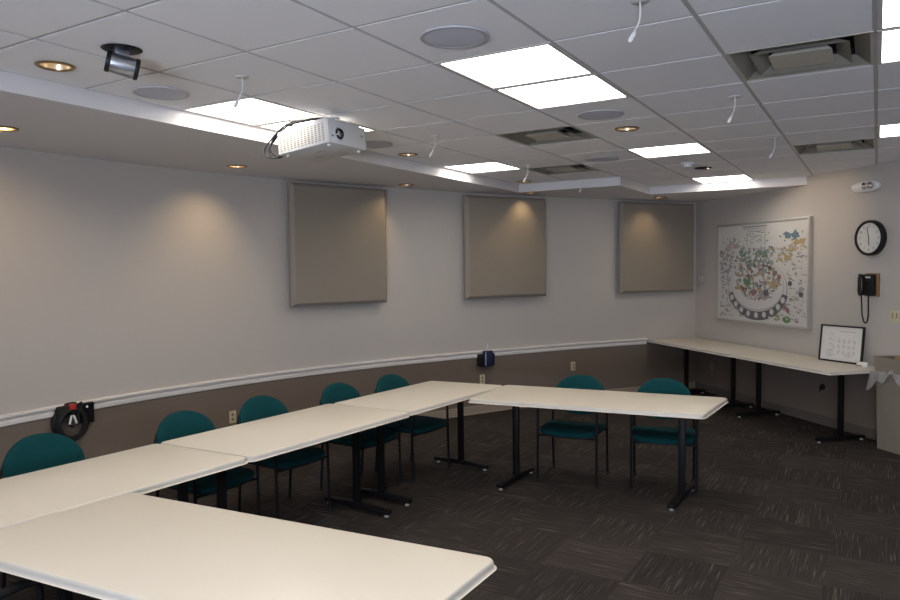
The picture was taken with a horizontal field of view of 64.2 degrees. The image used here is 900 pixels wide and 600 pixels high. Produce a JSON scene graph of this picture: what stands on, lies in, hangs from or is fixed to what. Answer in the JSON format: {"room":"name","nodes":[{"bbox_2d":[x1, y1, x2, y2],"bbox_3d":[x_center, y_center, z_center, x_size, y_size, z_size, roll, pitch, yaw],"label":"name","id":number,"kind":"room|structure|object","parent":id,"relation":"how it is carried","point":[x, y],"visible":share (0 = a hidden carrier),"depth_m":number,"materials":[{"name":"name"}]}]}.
{"room":"conference room","nodes":[
{"label":"conference room","id":0,"kind":"room"},
{"bbox_2d":[0,146,695,468],"bbox_3d":[-1.600,0.066,5.642,2.302,2.950,13.766,1,3,38],"label":"wall","id":1,"kind":"structure","parent":0,"point":[116,278],"depth_m":6.71,"materials":[{"name":"paint"}]},
{"bbox_2d":[51,401,88,440],"bbox_3d":[-2.897,0.941,5.503,0.096,0.313,0.304,1,3,31],"label":"cable coil","id":2,"kind":"object","parent":1,"relation":"hanging from","point":[69,410],"visible":0.91,"depth_m":5.46,"materials":[{"name":"black plastic"}]},
{"bbox_2d":[79,401,94,423],"bbox_3d":[-2.845,0.879,5.614,0.068,0.160,0.100,1,3,32],"label":"wall box","id":3,"kind":"object","parent":1,"relation":"attached to","point":[88,407],"visible":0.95,"depth_m":5.60,"materials":[{"name":"black plastic"}]},
{"bbox_2d":[229,410,235,423],"bbox_3d":[-2.045,1.101,6.751,0.009,0.116,0.072,2,3,41],"label":"wall outlet","id":4,"kind":"object","parent":1,"relation":"attached to","point":[232,414],"visible":1,"depth_m":6.75,"materials":[{"name":"beige plastic"}]},
{"bbox_2d":[0,338,647,426],"bbox_3d":[-1.869,0.831,5.361,1.989,0.084,12.891,1,3,36],"label":"trim","id":5,"kind":"structure","parent":1,"relation":"attached to","point":[45,412],"depth_m":7.14,"materials":[{"name":"paint"}]},
{"bbox_2d":[287,182,386,306],"bbox_3d":[-1.137,-0.565,7.434,1.150,1.227,0.076,-3,3,-41],"label":"acoustic panel","id":6,"kind":"object","parent":1,"relation":"attached to","point":[337,234],"visible":1,"depth_m":7.36,"materials":[{"name":"fabric"}]},
{"bbox_2d":[0,70,806,201],"bbox_3d":[-1.125,-1.248,5.278,3.354,0.263,13.581,2,4,45],"label":"ceiling soffit","id":7,"kind":"structure","parent":1,"relation":"attached to","point":[49,116],"depth_m":5.33,"materials":[{"name":"paint"}]},
{"bbox_2d":[480,374,484,383],"bbox_3d":[0.395,0.967,8.738,0.072,0.116,0.009,-2,3,-32],"label":"wall outlet","id":8,"kind":"object","parent":1,"relation":"attached to","point":[482,377],"visible":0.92,"depth_m":8.74,"materials":[{"name":"beige plastic"}]},
{"bbox_2d":[477,344,494,366],"bbox_3d":[0.448,0.668,8.698,0.230,0.275,0.112,-2,3,-32],"label":"wall device","id":9,"kind":"object","parent":1,"relation":"attached to","point":[487,359],"visible":1,"depth_m":8.65,"materials":[{"name":"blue plastic"}]},
{"bbox_2d":[463,195,545,298],"bbox_3d":[0.690,-0.640,8.730,1.190,1.220,0.076,-2,3,-31],"label":"acoustic panel","id":10,"kind":"object","parent":1,"relation":"attached to","point":[504,238],"visible":1,"depth_m":8.67,"materials":[{"name":"fabric"}]},
{"bbox_2d":[416,381,694,418],"bbox_3d":[-1.533,1.490,5.663,2.198,0.100,13.655,1,3,38],"label":"baseboard","id":11,"kind":"structure","parent":1,"relation":"attached to","point":[471,410],"depth_m":8.73,"materials":[{"name":"plastic"}]},
{"bbox_2d":[571,362,574,370],"bbox_3d":[1.623,0.872,9.446,0.072,0.116,0.009,-2,3,-28],"label":"wall outlet","id":12,"kind":"object","parent":1,"relation":"attached to","point":[572,363],"visible":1,"depth_m":9.44,"materials":[{"name":"beige plastic"}]},
{"bbox_2d":[618,201,693,292],"bbox_3d":[2.862,-0.722,9.886,1.287,1.231,0.076,-2,3,-25],"label":"acoustic panel","id":13,"kind":"object","parent":1,"relation":"attached to","point":[656,240],"visible":1,"depth_m":9.82,"materials":[{"name":"fabric"}]},
{"bbox_2d":[0,0,899,186],"bbox_3d":[2.071,-1.119,2.298,8.553,0.022,11.982,1,3,31],"label":"ceiling","id":14,"kind":"structure","parent":0,"point":[366,63],"depth_m":3.56,"materials":[{"name":"tile"}]},
{"bbox_2d":[0,125,18,131],"bbox_3d":[-2.755,-1.113,4.415,0.176,0.124,0.176,1,3,31],"label":"recessed light","id":15,"kind":"object","parent":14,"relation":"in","point":[2,128],"visible":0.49,"depth_m":4.47,"materials":[{"name":"brown metal"}]},
{"bbox_2d":[34,60,75,71],"bbox_3d":[-1.880,-1.169,3.413,0.176,0.124,0.176,1,3,31],"label":"recessed light","id":16,"kind":"object","parent":14,"relation":"in","point":[57,66],"visible":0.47,"depth_m":3.45,"materials":[{"name":"gold metal"}]},
{"bbox_2d":[100,43,142,79],"bbox_3d":[-1.451,-1.045,3.175,0.172,0.128,0.172,-2,3,-29],"label":"ceiling camera","id":17,"kind":"object","parent":14,"relation":"attached to","point":[118,60],"visible":1,"depth_m":3.15,"materials":[{"name":"silver metal"}]},
{"bbox_2d":[132,86,189,99],"bbox_3d":[-1.592,-1.139,3.954,0.300,0.008,0.300,1,3,31],"label":"ceiling speaker","id":18,"kind":"object","parent":14,"relation":"attached to","point":[152,92],"visible":1,"depth_m":3.94},
{"bbox_2d":[136,88,185,98],"bbox_3d":[-1.592,-1.139,3.954,0.256,0.008,0.256,1,3,31],"label":"grille","id":19,"kind":"object","parent":18,"relation":"attached to","point":[152,93],"depth_m":3.94,"materials":[{"name":"grey metal"}]},
{"bbox_2d":[227,165,247,167],"bbox_3d":[-1.829,-1.202,6.154,0.176,0.124,0.176,1,3,31],"label":"recessed light","id":20,"kind":"object","parent":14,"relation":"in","point":[229,166],"visible":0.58,"depth_m":6.18,"materials":[{"name":"gold metal"}]},
{"bbox_2d":[233,75,248,107],"bbox_3d":[-1.056,-1.056,3.646,0.069,0.157,0.069,2,3,40],"label":"microphone","id":21,"kind":"object","parent":14,"relation":"hanging from","point":[242,77],"visible":1,"depth_m":3.64,"materials":[{"name":"white plastic"}]},
{"bbox_2d":[181,96,320,125],"bbox_3d":[-1.237,-1.215,4.486,0.598,0.088,0.598,1,3,31],"label":"ceiling light","id":22,"kind":"object","parent":14,"relation":"attached to","point":[250,110],"visible":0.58,"depth_m":4.48,"materials":[{"name":"glowing translucent plastic diffuser"}]},
{"bbox_2d":[264,116,365,161],"bbox_3d":[-0.872,-1.041,4.669,0.558,0.254,0.384,1,3,30],"label":"projector","id":23,"kind":"object","parent":14,"relation":"attached to","point":[321,139],"visible":1,"depth_m":4.54,"materials":[{"name":"white plastic"}]},
{"bbox_2d":[279,123,324,151],"bbox_3d":[-0.930,-1.017,4.494,0.374,0.107,0.005,-6,-1,32],"label":"vent grille","id":24,"kind":"object","parent":23,"relation":"attached to","point":[321,123],"depth_m":4.49,"materials":[{"name":"white metal"}]},
{"bbox_2d":[256,115,377,131],"bbox_3d":[-0.925,-1.242,5.009,0.598,0.088,0.598,1,3,31],"label":"ceiling light","id":25,"kind":"object","parent":14,"relation":"attached to","point":[276,126],"visible":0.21,"depth_m":4.92,"materials":[{"name":"plastic"}]},
{"bbox_2d":[264,121,369,130],"bbox_3d":[-0.925,-1.209,5.011,0.558,0.010,0.558,1,3,31],"label":"diffuser","id":26,"kind":"object","parent":25,"relation":"attached to","point":[276,126],"depth_m":4.92,"materials":[{"name":"white plastic"}]},
{"bbox_2d":[366,141,392,147],"bbox_3d":[-0.599,-1.228,5.664,0.300,0.008,0.300,1,3,31],"label":"ceiling speaker","id":27,"kind":"object","parent":14,"relation":"attached to","point":[369,144],"visible":0.67,"depth_m":5.64},
{"bbox_2d":[366,142,389,146],"bbox_3d":[-0.599,-1.228,5.664,0.256,0.008,0.256,1,3,31],"label":"grille","id":28,"kind":"object","parent":27,"relation":"attached to","point":[368,144],"depth_m":5.64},
{"bbox_2d":[398,184,413,185],"bbox_3d":[-0.469,-1.284,7.646,0.176,0.124,0.176,1,3,31],"label":"recessed light","id":29,"kind":"object","parent":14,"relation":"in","point":[398,184],"visible":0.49,"depth_m":7.62,"materials":[{"name":"gold metal"}]},
{"bbox_2d":[398,153,417,156],"bbox_3d":[-0.365,-1.312,6.197,0.176,0.124,0.176,1,3,31],"label":"recessed light","id":30,"kind":"object","parent":14,"relation":"in","point":[399,154],"visible":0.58,"depth_m":6.24,"materials":[{"name":"gold metal"}]},
{"bbox_2d":[429,135,439,156],"bbox_3d":[-0.112,-1.144,5.352,0.069,0.157,0.069,2,3,40],"label":"microphone","id":31,"kind":"object","parent":14,"relation":"hanging from","point":[432,136],"visible":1,"depth_m":5.34,"materials":[{"name":"white plastic"}]},
{"bbox_2d":[419,25,489,48],"bbox_3d":[0.019,-1.115,3.051,0.300,0.008,0.300,1,3,31],"label":"ceiling speaker","id":32,"kind":"object","parent":14,"relation":"attached to","point":[449,36],"visible":1,"depth_m":3.03},
{"bbox_2d":[424,28,484,46],"bbox_3d":[0.019,-1.115,3.051,0.256,0.008,0.256,1,3,31],"label":"grille","id":33,"kind":"object","parent":32,"relation":"attached to","point":[433,37],"depth_m":3.03,"materials":[{"name":"grey metal"}]},
{"bbox_2d":[442,161,522,173],"bbox_3d":[0.322,-1.351,7.102,0.598,0.088,0.598,1,3,31],"label":"ceiling light","id":34,"kind":"object","parent":14,"relation":"attached to","point":[494,166],"visible":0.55,"depth_m":7.11,"materials":[{"name":"plastic"}]},
{"bbox_2d":[435,42,595,88],"bbox_3d":[0.335,-1.189,3.551,0.598,0.088,0.598,1,3,31],"label":"ceiling light","id":35,"kind":"object","parent":14,"relation":"attached to","point":[541,62],"visible":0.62,"depth_m":3.53,"materials":[{"name":"plastic"}]},
{"bbox_2d":[495,125,599,145],"bbox_3d":[0.746,-1.300,5.431,0.598,0.126,0.598,1,3,31],"label":"ceiling vent","id":36,"kind":"object","parent":14,"relation":"in","point":[571,133],"visible":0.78,"depth_m":5.50,"materials":[{"name":"metal"}]},
{"bbox_2d":[493,73,630,109],"bbox_3d":[0.647,-1.216,4.074,0.598,0.088,0.598,1,3,31],"label":"ceiling light","id":37,"kind":"object","parent":14,"relation":"attached to","point":[590,88],"visible":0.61,"depth_m":4.06,"materials":[{"name":"plastic"}]},
{"bbox_2d":[526,164,601,174],"bbox_3d":[1.157,-1.391,7.312,0.598,0.126,0.598,1,3,31],"label":"ceiling vent","id":38,"kind":"object","parent":14,"relation":"in","point":[574,168],"visible":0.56,"depth_m":7.37,"materials":[{"name":"metal"}]},
{"bbox_2d":[577,109,623,119],"bbox_3d":[0.974,-1.198,4.642,0.300,0.008,0.300,1,3,31],"label":"ceiling speaker","id":39,"kind":"object","parent":14,"relation":"attached to","point":[601,114],"visible":1,"depth_m":4.61},
{"bbox_2d":[581,111,620,118],"bbox_3d":[0.974,-1.198,4.642,0.256,0.008,0.256,1,3,31],"label":"grille","id":40,"kind":"object","parent":39,"relation":"attached to","point":[587,114],"depth_m":4.62,"materials":[{"name":"grey metal"}]},
{"bbox_2d":[586,156,618,161],"bbox_3d":[1.399,-1.290,6.580,0.300,0.008,0.300,1,3,31],"label":"ceiling speaker","id":41,"kind":"object","parent":14,"relation":"attached to","point":[603,158],"visible":1,"depth_m":6.56},
{"bbox_2d":[589,157,615,161],"bbox_3d":[1.399,-1.290,6.580,0.256,0.008,0.256,1,3,31],"label":"grille","id":42,"kind":"object","parent":41,"relation":"attached to","point":[594,159],"depth_m":6.56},
{"bbox_2d":[614,126,639,131],"bbox_3d":[1.266,-1.281,5.133,0.176,0.124,0.176,1,3,31],"label":"recessed light","id":43,"kind":"object","parent":14,"relation":"in","point":[624,128],"visible":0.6,"depth_m":5.17,"materials":[{"name":"gold metal"}]},
{"bbox_2d":[628,0,649,42],"bbox_3d":[0.703,-1.029,2.654,0.069,0.157,0.069,2,3,40],"label":"microphone","id":44,"kind":"object","parent":14,"relation":"hanging from","point":[635,2],"visible":1,"depth_m":2.65,"materials":[{"name":"white plastic"}]},
{"bbox_2d":[625,142,712,157],"bbox_3d":[1.893,-1.325,6.167,0.598,0.088,0.598,1,3,31],"label":"ceiling light","id":45,"kind":"object","parent":14,"relation":"attached to","point":[686,148],"visible":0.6,"depth_m":6.17,"materials":[{"name":"plastic"}]},
{"bbox_2d":[681,162,694,167],"bbox_3d":[2.289,-1.295,6.896,0.124,0.046,0.124,1,3,31],"label":"smoke detector","id":46,"kind":"object","parent":14,"relation":"attached to","point":[685,164],"visible":1,"depth_m":6.86,"materials":[{"name":"white plastic"}]},
{"bbox_2d":[694,167,711,169],"bbox_3d":[2.560,-1.394,7.258,0.176,0.129,0.176,1,3,31],"label":"recessed light","id":47,"kind":"object","parent":14,"relation":"in","point":[696,168],"visible":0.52,"depth_m":7.28,"materials":[{"name":"black metal"}]},
{"bbox_2d":[690,174,753,183],"bbox_3d":[3.140,-1.434,8.260,0.598,0.088,0.598,1,3,31],"label":"ceiling light","id":48,"kind":"object","parent":14,"relation":"attached to","point":[745,177],"visible":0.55,"depth_m":8.27,"materials":[{"name":"plastic"}]},
{"bbox_2d":[727,95,740,123],"bbox_3d":[1.664,-1.110,4.189,0.069,0.157,0.069,2,3,40],"label":"microphone","id":49,"kind":"object","parent":14,"relation":"hanging from","point":[733,96],"visible":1,"depth_m":4.18,"materials":[{"name":"white plastic"}]},
{"bbox_2d":[769,137,779,157],"bbox_3d":[2.532,-1.183,5.590,0.069,0.157,0.069,2,3,40],"label":"microphone","id":50,"kind":"object","parent":14,"relation":"hanging from","point":[771,154],"visible":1,"depth_m":5.58,"materials":[{"name":"white plastic"}]},
{"bbox_2d":[725,31,873,81],"bbox_3d":[1.694,-1.220,3.450,0.598,0.126,0.598,1,3,31],"label":"ceiling vent","id":51,"kind":"object","parent":14,"relation":"in","point":[857,49],"visible":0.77,"depth_m":3.47,"materials":[{"name":"metal"}]},
{"bbox_2d":[792,138,875,154],"bbox_3d":[3.252,-1.356,6.066,0.598,0.126,0.598,1,3,31],"label":"ceiling vent","id":52,"kind":"object","parent":14,"relation":"in","point":[861,144],"visible":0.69,"depth_m":6.13,"materials":[{"name":"metal"}]},
{"bbox_2d":[877,27,899,64],"bbox_3d":[2.218,-1.190,3.139,0.598,0.088,0.598,1,3,31],"label":"ceiling light","id":53,"kind":"object","parent":14,"relation":"attached to","point":[888,40],"visible":0.73,"depth_m":3.26,"materials":[{"name":"plastic"}]},
{"bbox_2d":[882,29,899,61],"bbox_3d":[2.218,-1.157,3.141,0.558,0.010,0.558,1,3,31],"label":"diffuser","id":54,"kind":"object","parent":53,"relation":"attached to","point":[890,37],"depth_m":3.26,"materials":[{"name":"white plastic"}]},
{"bbox_2d":[877,0,899,30],"bbox_3d":[1.906,-1.163,2.616,0.598,0.088,0.598,1,3,31],"label":"ceiling light","id":55,"kind":"object","parent":14,"relation":"attached to","point":[888,11],"visible":1,"depth_m":2.84,"materials":[{"name":"plastic"}]},
{"bbox_2d":[883,0,899,26],"bbox_3d":[1.907,-1.130,2.618,0.558,0.010,0.558,1,3,31],"label":"diffuser","id":56,"kind":"object","parent":55,"relation":"attached to","point":[891,8],"depth_m":2.84,"materials":[{"name":"white plastic"}]},
{"bbox_2d":[877,123,899,137],"bbox_3d":[3.465,-1.299,5.232,0.598,0.088,0.598,1,3,31],"label":"ceiling light","id":57,"kind":"object","parent":14,"relation":"attached to","point":[886,130],"visible":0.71,"depth_m":5.35,"materials":[{"name":"plastic"}]},
{"bbox_2d":[0,388,899,599],"bbox_3d":[1.585,1.650,3.627,9.938,0.100,13.699,1,3,31],"label":"floor","id":58,"kind":"structure","parent":0,"point":[778,513],"depth_m":5.27,"materials":[{"name":"carpet"}]},
{"bbox_2d":[0,579,43,599],"bbox_3d":[-1.835,1.268,2.560,0.526,0.833,0.536,1,3,27],"label":"chair","id":59,"kind":"object","parent":58,"relation":"on","point":[21,585],"visible":0.83,"depth_m":2.58,"materials":[{"name":"black plastic"}]},
{"bbox_2d":[0,433,89,588],"bbox_3d":[-2.208,1.203,4.072,0.536,0.833,0.526,1,3,35],"label":"chair","id":60,"kind":"object","parent":58,"relation":"on","point":[40,451],"visible":0.29,"depth_m":4.16,"materials":[{"name":"teal fabric"}]},
{"bbox_2d":[0,444,247,528],"bbox_3d":[-1.870,1.271,3.560,0.774,0.737,1.610,1,3,34],"label":"conference table","id":61,"kind":"object","parent":58,"relation":"on","point":[25,497],"visible":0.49,"depth_m":3.63,"materials":[{"name":"beige laminate"}]},
{"bbox_2d":[153,410,260,515],"bbox_3d":[-1.615,1.168,4.707,0.536,0.833,0.526,1,3,34],"label":"chair","id":62,"kind":"object","parent":58,"relation":"on","point":[178,424],"visible":0.35,"depth_m":4.72,"materials":[{"name":"teal fabric"}]},
{"bbox_2d":[0,493,496,599],"bbox_3d":[-0.885,1.301,2.679,2.001,0.737,0.794,1,3,26],"label":"conference table","id":63,"kind":"object","parent":58,"relation":"on","point":[127,546],"visible":1,"depth_m":2.59,"materials":[{"name":"beige laminate"}]},
{"bbox_2d":[236,395,331,518],"bbox_3d":[-1.241,1.139,5.247,0.536,0.833,0.526,1,3,36],"label":"chair","id":64,"kind":"object","parent":58,"relation":"on","point":[257,407],"visible":0.49,"depth_m":5.23,"materials":[{"name":"teal fabric"}]},
{"bbox_2d":[161,404,408,517],"bbox_3d":[-1.028,1.206,4.786,0.780,0.737,1.543,1,3,35],"label":"conference table","id":65,"kind":"object","parent":58,"relation":"on","point":[260,439],"visible":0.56,"depth_m":4.68,"materials":[{"name":"beige laminate"}]},
{"bbox_2d":[319,383,402,500],"bbox_3d":[-0.752,1.108,5.822,0.536,0.833,0.526,1,3,36],"label":"chair","id":66,"kind":"object","parent":58,"relation":"on","point":[333,393],"visible":0.44,"depth_m":5.83,"materials":[{"name":"teal fabric"}]},
{"bbox_2d":[374,374,450,482],"bbox_3d":[-0.357,1.084,6.262,0.536,0.833,0.526,1,3,37],"label":"chair","id":67,"kind":"object","parent":58,"relation":"on","point":[415,425],"visible":0.58,"depth_m":6.22,"materials":[{"name":"teal fabric"}]},
{"bbox_2d":[334,381,501,505],"bbox_3d":[-0.215,1.144,5.960,0.744,0.737,1.440,1,3,35],"label":"conference table","id":68,"kind":"object","parent":58,"relation":"on","point":[414,399],"visible":0.77,"depth_m":5.77,"materials":[{"name":"beige laminate"}]},
{"bbox_2d":[536,375,608,488],"bbox_3d":[1.050,1.078,6.049,0.526,0.833,0.536,1,3,25],"label":"chair","id":69,"kind":"object","parent":58,"relation":"on","point":[553,428],"visible":0.68,"depth_m":5.99,"materials":[{"name":"teal fabric"}]},
{"bbox_2d":[469,385,727,510],"bbox_3d":[1.163,1.142,5.674,1.910,0.737,0.787,1,3,24],"label":"conference table","id":70,"kind":"object","parent":58,"relation":"on","point":[681,407],"visible":1,"depth_m":5.54,"materials":[{"name":"beige laminate"}]},
{"bbox_2d":[629,378,698,496],"bbox_3d":[1.732,1.082,5.808,0.526,0.833,0.536,0,3,17],"label":"chair","id":71,"kind":"object","parent":58,"relation":"on","point":[666,436],"visible":0.56,"depth_m":5.77,"materials":[{"name":"teal fabric"}]},
{"bbox_2d":[648,337,769,407],"bbox_3d":[3.316,0.946,9.393,0.836,0.745,1.637,-1,3,-13],"label":"side table","id":72,"kind":"object","parent":58,"relation":"on","point":[693,343],"visible":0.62,"depth_m":9.17,"materials":[{"name":"beige laminate"}]},
{"bbox_2d":[716,350,875,442],"bbox_3d":[3.734,1.016,7.763,0.787,0.745,1.765,-1,3,-13],"label":"side table","id":73,"kind":"object","parent":58,"relation":"on","point":[772,357],"visible":0.97,"depth_m":7.44,"materials":[{"name":"beige laminate"}]},
{"bbox_2d":[818,324,865,364],"bbox_3d":[4.087,0.459,7.491,0.066,0.385,0.500,-2,3,-23],"label":"picture frame","id":74,"kind":"object","parent":73,"relation":"on","point":[838,343],"visible":0.97,"depth_m":7.48,"materials":[{"name":"black plastic"}]},
{"bbox_2d":[826,331,855,357],"bbox_3d":[4.085,0.461,7.489,0.029,0.270,0.342,-2,3,-23],"label":"print","id":75,"kind":"object","parent":74,"relation":"attached to","point":[839,344],"depth_m":7.49},
{"bbox_2d":[857,362,868,366],"bbox_3d":[4.127,0.643,7.166,0.061,0.044,0.100,-3,4,-42],"label":"card","id":76,"kind":"object","parent":73,"relation":"on","point":[859,364],"visible":1,"depth_m":7.14,"materials":[{"name":"paper"}]},
{"bbox_2d":[866,356,899,454],"bbox_3d":[4.243,0.992,6.689,0.289,0.880,0.620,-1,3,-13],"label":"trash bin","id":77,"kind":"object","parent":58,"relation":"on","point":[886,376],"visible":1,"depth_m":6.76,"materials":[{"name":"grey plastic"}]},
{"bbox_2d":[695,160,899,429],"bbox_3d":[4.693,-0.004,5.686,0.120,2.950,9.503,-1,3,-13],"label":"wall","id":78,"kind":"structure","parent":0,"point":[837,212],"depth_m":7.89,"materials":[{"name":"paint"}]},
{"bbox_2d":[698,276,703,282],"bbox_3d":[3.543,-0.292,10.141,0.030,0.094,0.120,-1,3,-13],"label":"thermostat","id":79,"kind":"object","parent":78,"relation":"attached to","point":[700,278],"visible":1,"depth_m":10.11,"materials":[{"name":"plastic"}]},
{"bbox_2d":[716,216,812,329],"bbox_3d":[3.836,-0.336,8.871,0.050,1.272,1.735,-1,3,-13],"label":"picture","id":80,"kind":"object","parent":78,"relation":"attached to","point":[765,268],"visible":1,"depth_m":8.72,"materials":[{"name":"paper"}]},
{"bbox_2d":[695,381,876,439],"bbox_3d":[4.641,1.421,5.735,0.018,0.100,9.503,-1,3,-13],"label":"baseboard","id":81,"kind":"structure","parent":78,"relation":"attached to","point":[870,433],"depth_m":8.33,"materials":[{"name":"plastic"}]},
{"bbox_2d":[819,384,824,391],"bbox_3d":[4.093,0.969,7.913,0.051,0.085,0.068,-1,3,-13],"label":"wall jack","id":82,"kind":"object","parent":78,"relation":"attached to","point":[822,386],"visible":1,"depth_m":7.90,"materials":[{"name":"black plastic"}]},
{"bbox_2d":[850,180,880,192],"bbox_3d":[4.182,-1.148,7.262,0.092,0.115,0.380,-1,3,-13],"label":"emergency light","id":83,"kind":"object","parent":78,"relation":"attached to","point":[869,185],"visible":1,"depth_m":7.20,"materials":[{"name":"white plastic"}]},
{"bbox_2d":[857,273,879,323],"bbox_3d":[4.211,-0.014,7.226,0.100,0.513,0.196,-1,3,-13],"label":"wall telephone","id":84,"kind":"object","parent":78,"relation":"attached to","point":[870,282],"visible":1,"depth_m":7.21,"materials":[{"name":"black plastic"}]},
{"bbox_2d":[854,220,886,255],"bbox_3d":[4.222,-0.623,7.202,0.066,0.356,0.356,-1,3,-13],"label":"wall clock","id":85,"kind":"object","parent":78,"relation":"attached to","point":[870,238],"visible":1,"depth_m":7.17,"materials":[{"name":"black plastic"}]},
{"bbox_2d":[889,310,899,322],"bbox_3d":[4.321,0.161,6.957,0.020,0.115,0.117,-1,3,-14],"label":"light switch","id":86,"kind":"object","parent":78,"relation":"attached to","point":[894,317],"visible":1,"depth_m":6.95,"materials":[{"name":"beige plastic"}]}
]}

